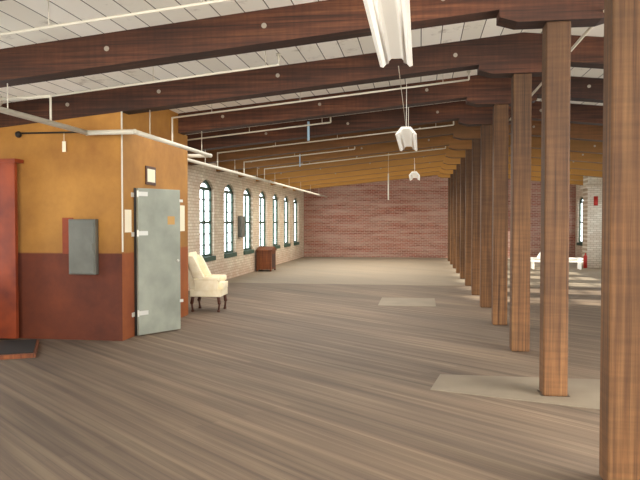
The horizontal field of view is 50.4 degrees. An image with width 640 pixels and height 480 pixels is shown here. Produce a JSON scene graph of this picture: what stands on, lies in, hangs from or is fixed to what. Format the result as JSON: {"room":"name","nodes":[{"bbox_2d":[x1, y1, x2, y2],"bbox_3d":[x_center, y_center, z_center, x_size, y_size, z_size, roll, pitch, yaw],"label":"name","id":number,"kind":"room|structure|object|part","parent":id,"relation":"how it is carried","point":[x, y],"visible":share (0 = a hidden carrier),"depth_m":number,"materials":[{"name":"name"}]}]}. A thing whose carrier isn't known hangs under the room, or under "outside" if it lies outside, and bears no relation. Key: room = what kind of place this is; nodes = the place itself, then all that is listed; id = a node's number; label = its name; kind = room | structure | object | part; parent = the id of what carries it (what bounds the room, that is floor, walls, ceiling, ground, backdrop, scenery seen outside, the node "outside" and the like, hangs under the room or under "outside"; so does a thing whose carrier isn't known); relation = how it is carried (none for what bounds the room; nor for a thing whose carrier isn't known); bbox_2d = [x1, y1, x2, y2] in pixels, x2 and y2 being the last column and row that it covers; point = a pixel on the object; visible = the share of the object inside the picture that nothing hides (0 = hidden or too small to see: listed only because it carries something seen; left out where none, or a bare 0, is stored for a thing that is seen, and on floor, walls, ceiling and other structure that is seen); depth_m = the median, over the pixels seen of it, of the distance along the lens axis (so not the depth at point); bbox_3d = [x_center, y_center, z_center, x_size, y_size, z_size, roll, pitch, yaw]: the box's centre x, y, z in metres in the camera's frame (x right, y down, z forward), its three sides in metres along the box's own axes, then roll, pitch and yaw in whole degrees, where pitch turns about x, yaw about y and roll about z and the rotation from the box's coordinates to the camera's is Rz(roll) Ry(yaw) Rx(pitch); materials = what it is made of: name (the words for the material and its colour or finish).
{"room":"warehouse loft","nodes":[
{"label":"warehouse loft","id":0,"kind":"room"},
{"bbox_2d":[0,110,187,340],"bbox_3d":[-3.450,-0.372,10.551,1.990,3.391,2.620,0,2,8],"label":"wall","id":1,"kind":"structure","parent":0,"point":[83,181],"depth_m":9.26,"materials":[{"name":"orange paint"}]},
{"bbox_2d":[0,158,23,338],"bbox_3d":[-4.346,0.117,9.253,0.580,2.420,0.205,0,2,8],"label":"door frame","id":2,"kind":"structure","parent":1,"relation":"attached to","point":[9,298],"depth_m":9.15,"materials":[{"name":"red wood"}]},
{"bbox_2d":[15,131,75,137],"bbox_3d":[-3.575,-1.420,9.130,1.074,0.090,0.173,0,2,8],"label":"rod","id":3,"kind":"object","parent":1,"relation":"attached to","point":[18,134],"depth_m":9.13,"materials":[{"name":"black metal"}]},
{"bbox_2d":[62,141,65,151],"bbox_3d":[-3.424,-1.304,9.096,0.050,0.250,0.007,0,2,8],"label":"tag","id":4,"kind":"object","parent":3,"relation":"hanging from","point":[63,142],"depth_m":9.09,"materials":[{"name":"white paper"}]},
{"bbox_2d":[62,218,72,253],"bbox_3d":[-3.416,-0.057,9.216,0.150,0.490,0.023,0,2,8],"label":"backboard","id":5,"kind":"object","parent":1,"relation":"attached to","point":[65,233],"depth_m":9.21,"materials":[{"name":"red wood"}]},
{"bbox_2d":[68,219,98,274],"bbox_3d":[-3.175,0.091,9.109,0.380,0.740,0.124,0,2,8],"label":"box","id":6,"kind":"object","parent":5,"relation":"attached to","point":[83,233],"depth_m":9.06,"materials":[{"name":"grey metal"}]},
{"bbox_2d":[121,111,123,251],"bbox_3d":[-2.640,-0.774,9.076,0.024,1.871,0.024,0,2,8],"label":"conduit","id":7,"kind":"object","parent":1,"relation":"attached to","point":[121,111],"depth_m":9.06,"materials":[{"name":"white metal"}]},
{"bbox_2d":[134,188,136,335],"bbox_3d":[-2.542,0.300,9.898,0.005,2.080,0.780,0,2,8],"label":"doorway","id":8,"kind":"structure","parent":1,"relation":"in","point":[135,238],"depth_m":9.55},
{"bbox_2d":[145,166,155,185],"bbox_3d":[-2.504,-0.949,10.052,0.021,0.270,0.360,0,2,8],"label":"sign frame","id":9,"kind":"object","parent":1,"relation":"attached to","point":[146,167],"depth_m":9.95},
{"bbox_2d":[125,169,184,231],"bbox_3d":[-2.459,-0.587,10.358,0.025,0.930,2.360,0,2,8],"label":"papers","id":10,"kind":"object","parent":1,"relation":"attached to","point":[151,173],"depth_m":10.01,"materials":[{"name":"white paper"}]},
{"bbox_2d":[131,188,182,334],"bbox_3d":[-2.324,0.299,9.767,0.093,2.060,0.896,1,2,39],"label":"door leaf","id":11,"kind":"structure","parent":1,"relation":"in","point":[159,300],"depth_m":9.75,"materials":[{"name":"silver metal"}]},
{"bbox_2d":[187,153,303,290],"bbox_3d":[-2.374,-0.776,21.944,0.450,3.600,20.150,0,2,8],"label":"wall","id":12,"kind":"structure","parent":0,"point":[241,264],"depth_m":20.27,"materials":[{"name":"brick"}]},
{"bbox_2d":[238,216,244,236],"bbox_3d":[-2.338,-0.397,20.245,0.119,0.630,0.380,0,2,8],"label":"switch box","id":13,"kind":"object","parent":12,"relation":"attached to","point":[241,219],"visible":1,"depth_m":20.07,"materials":[{"name":"grey metal"}]},
{"bbox_2d":[200,183,294,254],"bbox_3d":[-2.085,-0.713,23.354,0.010,1.960,13.560,0,2,8],"label":"glass","id":14,"kind":"object","parent":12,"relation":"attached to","point":[203,185],"depth_m":19.30,"materials":[{"name":"clear glass"}]},
{"bbox_2d":[0,257,602,479],"bbox_3d":[1.977,1.415,10.868,13.550,0.200,40.900,0,2,8],"label":"floor","id":15,"kind":"structure","parent":0,"point":[302,374],"depth_m":6.28,"materials":[{"name":"brown wood"}]},
{"bbox_2d":[0,340,38,359],"bbox_3d":[-3.977,1.357,8.339,0.950,0.050,1.000,-1,2,-20],"label":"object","id":16,"kind":"structure","parent":15,"relation":"on","point":[23,355],"depth_m":7.99,"materials":[{"name":"brown wood"}]},
{"bbox_2d":[0,339,36,354],"bbox_3d":[-3.987,1.325,8.350,0.900,0.012,0.930,-1,2,-20],"label":"mat","id":17,"kind":"object","parent":16,"relation":"on","point":[14,346],"visible":1,"depth_m":8.41,"materials":[{"name":"black rubber"}]},
{"bbox_2d":[188,251,227,311],"bbox_3d":[-2.073,0.746,12.381,0.748,1.058,0.619,0,2,8],"label":"armchair","id":18,"kind":"object","parent":15,"relation":"on","point":[202,283],"visible":1,"depth_m":12.10,"materials":[{"name":"fabric"}]},
{"bbox_2d":[256,246,276,270],"bbox_3d":[-1.758,0.612,22.421,0.520,0.800,0.760,0,2,8],"label":"base cabinet","id":19,"kind":"object","parent":15,"relation":"on","point":[265,255],"visible":1,"depth_m":22.09,"materials":[{"name":"brown wood"}]},
{"bbox_3d":[-1.528,0.673,22.388,0.006,0.440,0.460,0,2,8],"label":"cabinet panel","id":20,"kind":"part","parent":19,"relation":"part of","materials":[{"name":"brown wood"}]},
{"bbox_2d":[448,178,449,260],"bbox_3d":[5.371,-0.844,27.943,0.220,3.420,0.220,0,2,8],"label":"column","id":21,"kind":"structure","parent":15,"relation":"on","point":[448,178],"depth_m":27.84,"materials":[{"name":"brown wood"}]},
{"bbox_3d":[5.371,-0.844,27.943,0.220,3.420,0.220,0,2,8],"label":"post","id":22,"kind":"part","parent":21,"relation":"part of","materials":[{"name":"brown wood"}]},
{"bbox_2d":[450,174,452,263],"bbox_3d":[5.051,-0.787,25.779,0.220,3.420,0.220,0,2,8],"label":"column","id":23,"kind":"structure","parent":15,"relation":"on","point":[451,175],"depth_m":25.69,"materials":[{"name":"brown wood"}]},
{"bbox_2d":[439,170,452,173],"bbox_3d":[5.051,-2.581,25.731,1.050,0.170,0.270,0,2,8],"label":"bolster","id":24,"kind":"object","parent":23,"relation":"on","point":[443,171],"depth_m":25.64,"materials":[{"name":"brown wood"}]},
{"bbox_3d":[5.051,-0.787,25.779,0.220,3.420,0.220,0,2,8],"label":"post","id":25,"kind":"part","parent":23,"relation":"part of","materials":[{"name":"brown wood"}]},
{"bbox_2d":[453,169,455,267],"bbox_3d":[4.732,-0.730,23.614,0.220,3.420,0.220,0,2,8],"label":"column","id":26,"kind":"structure","parent":15,"relation":"on","point":[454,170],"depth_m":23.52,"materials":[{"name":"brown wood"}]},
{"bbox_2d":[441,165,455,169],"bbox_3d":[4.732,-2.524,23.567,1.050,0.170,0.270,0,2,8],"label":"bolster","id":27,"kind":"object","parent":26,"relation":"on","point":[449,167],"depth_m":23.48,"materials":[{"name":"brown wood"}]},
{"bbox_3d":[4.732,-0.730,23.614,0.220,3.420,0.220,0,2,8],"label":"post","id":28,"kind":"part","parent":26,"relation":"part of","materials":[{"name":"brown wood"}]},
{"bbox_2d":[456,164,459,272],"bbox_3d":[4.412,-0.673,21.450,0.220,3.420,0.220,0,2,8],"label":"column","id":29,"kind":"structure","parent":15,"relation":"on","point":[457,165],"depth_m":21.36,"materials":[{"name":"brown wood"}]},
{"bbox_2d":[443,158,460,164],"bbox_3d":[4.412,-2.468,21.403,1.050,0.170,0.270,0,2,8],"label":"bolster","id":30,"kind":"object","parent":29,"relation":"on","point":[453,161],"depth_m":21.31,"materials":[{"name":"brown wood"}]},
{"bbox_3d":[4.412,-0.673,21.450,0.220,3.420,0.220,0,2,8],"label":"post","id":31,"kind":"part","parent":29,"relation":"part of","materials":[{"name":"brown wood"}]},
{"bbox_2d":[460,157,464,278],"bbox_3d":[4.092,-0.616,19.285,0.220,3.420,0.220,0,2,8],"label":"column","id":32,"kind":"structure","parent":15,"relation":"on","point":[462,160],"depth_m":19.19,"materials":[{"name":"brown wood"}]},
{"bbox_3d":[4.092,-0.616,19.285,0.220,3.420,0.220,0,2,8],"label":"post","id":33,"kind":"part","parent":32,"relation":"part of","materials":[{"name":"brown wood"}]},
{"bbox_2d":[465,149,471,285],"bbox_3d":[3.773,-0.560,17.121,0.220,3.420,0.220,0,2,8],"label":"column","id":34,"kind":"structure","parent":15,"relation":"on","point":[468,156],"depth_m":17.02,"materials":[{"name":"brown wood"}]},
{"bbox_2d":[449,142,471,149],"bbox_3d":[3.773,-2.354,17.074,1.050,0.170,0.270,0,2,8],"label":"bolster","id":35,"kind":"object","parent":34,"relation":"on","point":[462,146],"depth_m":16.98,"materials":[{"name":"brown wood"}]},
{"bbox_3d":[3.773,-0.560,17.121,0.220,3.420,0.220,0,2,8],"label":"post","id":36,"kind":"part","parent":34,"relation":"part of","materials":[{"name":"brown wood"}]},
{"bbox_2d":[471,139,480,294],"bbox_3d":[3.453,-0.503,14.957,0.220,3.420,0.220,0,2,8],"label":"column","id":37,"kind":"structure","parent":15,"relation":"on","point":[476,143],"depth_m":14.86,"materials":[{"name":"brown wood"}]},
{"bbox_2d":[453,131,480,139],"bbox_3d":[3.453,-2.297,14.909,1.050,0.170,0.270,0,2,8],"label":"bolster","id":38,"kind":"object","parent":37,"relation":"on","point":[470,135],"depth_m":14.81,"materials":[{"name":"brown wood"}]},
{"bbox_3d":[3.453,-0.503,14.957,0.220,3.420,0.220,0,2,8],"label":"post","id":39,"kind":"part","parent":37,"relation":"part of","materials":[{"name":"brown wood"}]},
{"bbox_2d":[480,124,492,307],"bbox_3d":[3.134,-0.446,12.792,0.220,3.420,0.220,0,2,8],"label":"column","id":40,"kind":"structure","parent":15,"relation":"on","point":[486,162],"depth_m":12.69,"materials":[{"name":"brown wood"}]},
{"bbox_2d":[458,115,510,125],"bbox_3d":[3.134,-2.240,12.745,1.050,0.170,0.270,0,2,8],"label":"bolster","id":41,"kind":"object","parent":40,"relation":"on","point":[484,119],"depth_m":12.64,"materials":[{"name":"brown wood"}]},
{"bbox_3d":[3.134,-0.446,12.792,0.220,3.420,0.220,0,2,8],"label":"post","id":42,"kind":"part","parent":40,"relation":"part of","materials":[{"name":"brown wood"}]},
{"bbox_2d":[378,297,599,409],"bbox_3d":[2.044,1.335,9.996,1.925,0.006,8.798,0,2,0],"label":"boards","id":43,"kind":"object","parent":15,"relation":"on","point":[583,393],"visible":0.77,"depth_m":6.56,"materials":[{"name":"beige wood"}]},
{"bbox_2d":[491,104,508,324],"bbox_3d":[2.814,-0.389,10.628,0.220,3.420,0.220,0,2,8],"label":"column","id":44,"kind":"structure","parent":15,"relation":"on","point":[500,111],"depth_m":10.52,"materials":[{"name":"brown wood"}]},
{"bbox_3d":[2.814,-0.389,10.628,0.220,3.420,0.220,0,2,8],"label":"post","id":45,"kind":"part","parent":44,"relation":"part of","materials":[{"name":"brown wood"}]},
{"bbox_2d":[466,93,536,106],"bbox_3d":[2.814,-2.183,10.581,1.050,0.170,0.270,0,2,8],"label":"bolster","id":46,"kind":"object","parent":44,"relation":"on","point":[488,100],"depth_m":10.48,"materials":[{"name":"brown wood"}]},
{"bbox_2d":[509,73,531,351],"bbox_3d":[2.494,-0.332,8.463,0.220,3.420,0.220,0,2,8],"label":"column","id":47,"kind":"structure","parent":15,"relation":"on","point":[521,84],"depth_m":8.36,"materials":[{"name":"brown wood"}]},
{"bbox_2d":[477,59,541,77],"bbox_3d":[2.494,-2.127,8.416,1.050,0.170,0.270,0,2,8],"label":"bolster","id":48,"kind":"object","parent":47,"relation":"on","point":[504,69],"depth_m":8.31,"materials":[{"name":"brown wood"}]},
{"bbox_3d":[2.494,-0.332,8.463,0.220,3.420,0.220,0,2,8],"label":"post","id":49,"kind":"part","parent":47,"relation":"part of","materials":[{"name":"brown wood"}]},
{"bbox_2d":[539,21,570,396],"bbox_3d":[2.175,-0.275,6.299,0.220,3.420,0.220,0,2,8],"label":"column","id":50,"kind":"structure","parent":15,"relation":"on","point":[556,35],"depth_m":6.20,"materials":[{"name":"brown wood"}]},
{"bbox_2d":[496,1,603,29],"bbox_3d":[2.175,-2.070,6.252,1.050,0.170,0.270,0,2,8],"label":"bolster","id":51,"kind":"object","parent":50,"relation":"on","point":[580,14],"depth_m":6.14,"materials":[{"name":"brown wood"}]},
{"bbox_3d":[2.175,-0.275,6.299,0.220,3.420,0.220,0,2,8],"label":"post","id":52,"kind":"part","parent":50,"relation":"part of","materials":[{"name":"brown wood"}]},
{"bbox_2d":[530,257,582,268],"bbox_3d":[8.085,0.799,23.298,1.700,0.380,0.400,0,2,8],"label":"slatted bench","id":53,"kind":"object","parent":15,"relation":"on","point":[579,261],"visible":0.62,"depth_m":23.20,"materials":[{"name":"white wood"}]},
{"bbox_2d":[599,0,639,479],"bbox_3d":[1.855,-0.219,4.135,0.220,3.420,0.220,0,2,8],"label":"column","id":54,"kind":"structure","parent":15,"relation":"on","point":[619,438],"depth_m":4.05,"materials":[{"name":"brown wood"}]},
{"bbox_2d":[0,0,603,134],"bbox_3d":[1.977,-2.252,10.772,13.550,0.843,40.900,0,2,8],"label":"ceiling","id":55,"kind":"structure","parent":0,"point":[15,15],"depth_m":7.95,"materials":[{"name":"white wood"}]},
{"bbox_2d":[0,0,603,87],"bbox_3d":[1.327,-1.959,6.375,12.650,1.038,0.270,0,2,8],"label":"beam","id":56,"kind":"structure","parent":55,"relation":"attached to","point":[326,20],"depth_m":6.61,"materials":[{"name":"brown wood"}]},
{"bbox_2d":[0,32,603,127],"bbox_3d":[1.647,-2.016,8.539,12.650,1.038,0.270,0,2,8],"label":"beam","id":57,"kind":"structure","parent":55,"relation":"attached to","point":[465,55],"depth_m":8.72,"materials":[{"name":"brown wood"}]},
{"bbox_2d":[0,0,603,197],"bbox_3d":[-0.514,-1.959,11.173,7.565,1.104,39.850,0,2,8],"label":"ceiling pipes","id":58,"kind":"object","parent":55,"relation":"hanging from","point":[200,154],"depth_m":8.69,"materials":[{"name":"white metal"}]},
{"bbox_2d":[363,0,412,66],"bbox_3d":[0.577,-1.989,5.500,0.320,0.628,2.450,0,2,8],"label":"fitting","id":59,"kind":"object","parent":55,"relation":"hanging from","point":[389,20],"visible":1,"depth_m":5.54,"materials":[{"name":"white metal"}]},
{"bbox_2d":[178,75,602,134],"bbox_3d":[1.966,-2.073,10.704,12.650,1.038,0.270,0,2,8],"label":"beam","id":60,"kind":"structure","parent":55,"relation":"attached to","point":[583,89],"depth_m":10.78,"materials":[{"name":"brown wood"}]},
{"bbox_2d":[187,100,602,152],"bbox_3d":[2.593,-2.159,12.822,12.030,0.976,0.270,0,2,8],"label":"beam","id":61,"kind":"structure","parent":55,"relation":"attached to","point":[450,111],"depth_m":12.96,"materials":[{"name":"brown wood"}]},
{"bbox_2d":[188,120,602,164],"bbox_3d":[2.912,-2.216,14.986,12.030,0.976,0.270,0,2,8],"label":"beam","id":62,"kind":"structure","parent":55,"relation":"attached to","point":[584,132],"depth_m":15.18,"materials":[{"name":"brown wood"}]},
{"bbox_2d":[395,82,416,150],"bbox_3d":[1.462,-2.034,11.359,0.320,0.850,2.400,0,2,8],"label":"fitting","id":63,"kind":"object","parent":55,"relation":"hanging from","point":[406,136],"visible":0.94,"depth_m":10.93,"materials":[{"name":"white metal"}]},
{"bbox_2d":[216,135,602,171],"bbox_3d":[3.232,-2.273,17.151,12.030,0.976,0.270,0,2,8],"label":"beam","id":64,"kind":"structure","parent":55,"relation":"attached to","point":[581,146],"depth_m":17.34,"materials":[{"name":"brown wood"}]},
{"bbox_2d":[409,158,419,180],"bbox_3d":[2.889,-2.297,20.748,0.320,0.824,2.400,0,2,8],"label":"fitting","id":65,"kind":"object","parent":55,"relation":"hanging from","point":[414,174],"visible":0.9,"depth_m":20.04,"materials":[{"name":"white metal"}]},
{"bbox_2d":[238,146,602,177],"bbox_3d":[3.551,-2.330,19.315,12.030,0.976,0.270,0,2,8],"label":"beam","id":66,"kind":"structure","parent":55,"relation":"attached to","point":[535,153],"depth_m":19.48,"materials":[{"name":"brown wood"}]},
{"bbox_2d":[256,154,601,181],"bbox_3d":[3.871,-2.387,21.480,12.030,0.976,0.270,0,2,8],"label":"beam","id":67,"kind":"structure","parent":55,"relation":"attached to","point":[534,161],"depth_m":21.65,"materials":[{"name":"brown wood"}]},
{"bbox_2d":[283,167,582,187],"bbox_3d":[4.510,-2.500,25.808,12.030,0.976,0.270,0,2,8],"label":"beam","id":68,"kind":"structure","parent":55,"relation":"attached to","point":[435,169],"depth_m":26.04,"materials":[{"name":"brown wood"}]},
{"bbox_2d":[270,161,601,184],"bbox_3d":[4.191,-2.443,23.644,12.030,0.976,0.270,0,2,8],"label":"beam","id":69,"kind":"structure","parent":55,"relation":"attached to","point":[590,173],"depth_m":23.81,"materials":[{"name":"brown wood"}]},
{"bbox_2d":[293,171,582,190],"bbox_3d":[4.830,-2.557,27.973,12.030,0.976,0.270,0,2,8],"label":"beam","id":70,"kind":"structure","parent":55,"relation":"attached to","point":[538,179],"depth_m":28.21,"materials":[{"name":"brown wood"}]},
{"bbox_2d":[388,66,405,199],"bbox_3d":[1.262,-1.646,12.115,0.619,1.515,10.816,0,2,8],"label":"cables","id":71,"kind":"object","parent":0,"point":[398,66],"depth_m":17.48,"materials":[{"name":"white metal"}]},
{"bbox_2d":[304,175,575,257],"bbox_3d":[4.931,-1.259,30.813,13.550,4.100,0.450,0,2,8],"label":"wall","id":72,"kind":"structure","parent":0,"point":[355,220],"depth_m":30.87,"materials":[{"name":"red brick"}]},
{"bbox_2d":[438,174,449,177],"bbox_3d":[5.371,-2.638,27.896,1.050,0.170,0.270,0,2,8],"label":"bolster","id":73,"kind":"object","parent":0,"point":[442,175],"depth_m":27.80,"materials":[{"name":"brown wood"}]},
{"bbox_2d":[446,151,465,157],"bbox_3d":[4.092,-2.411,19.238,1.050,0.170,0.270,0,2,8],"label":"bolster","id":74,"kind":"object","parent":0,"point":[456,154],"depth_m":19.14,"materials":[{"name":"brown wood"}]},
{"bbox_2d":[575,185,582,257],"bbox_3d":[8.457,-0.459,9.862,0.450,3.600,40.900,0,2,8],"label":"wall","id":75,"kind":"structure","parent":0,"point":[579,192],"depth_m":29.29,"materials":[{"name":"brick"}]},
{"bbox_2d":[576,197,582,245],"bbox_3d":[9.842,-0.584,20.515,0.160,2.070,17.760,0,2,8],"label":"window","id":76,"kind":"structure","parent":75,"relation":"in","point":[580,243],"depth_m":29.12,"materials":[{"name":"glass"}]},
{"bbox_2d":[581,200,582,240],"bbox_3d":[9.946,-0.638,20.498,0.010,1.960,17.700,0,2,8],"label":"glass","id":77,"kind":"object","parent":76,"relation":"attached to","point":[582,200],"depth_m":29.18,"materials":[{"name":"clear glass"}]},
{"bbox_2d":[580,176,601,267],"bbox_3d":[9.722,-0.759,24.077,0.800,3.454,0.800,0,2,8],"label":"wall","id":78,"kind":"structure","parent":0,"point":[592,186],"depth_m":23.76,"materials":[{"name":"brick"}]}
]}

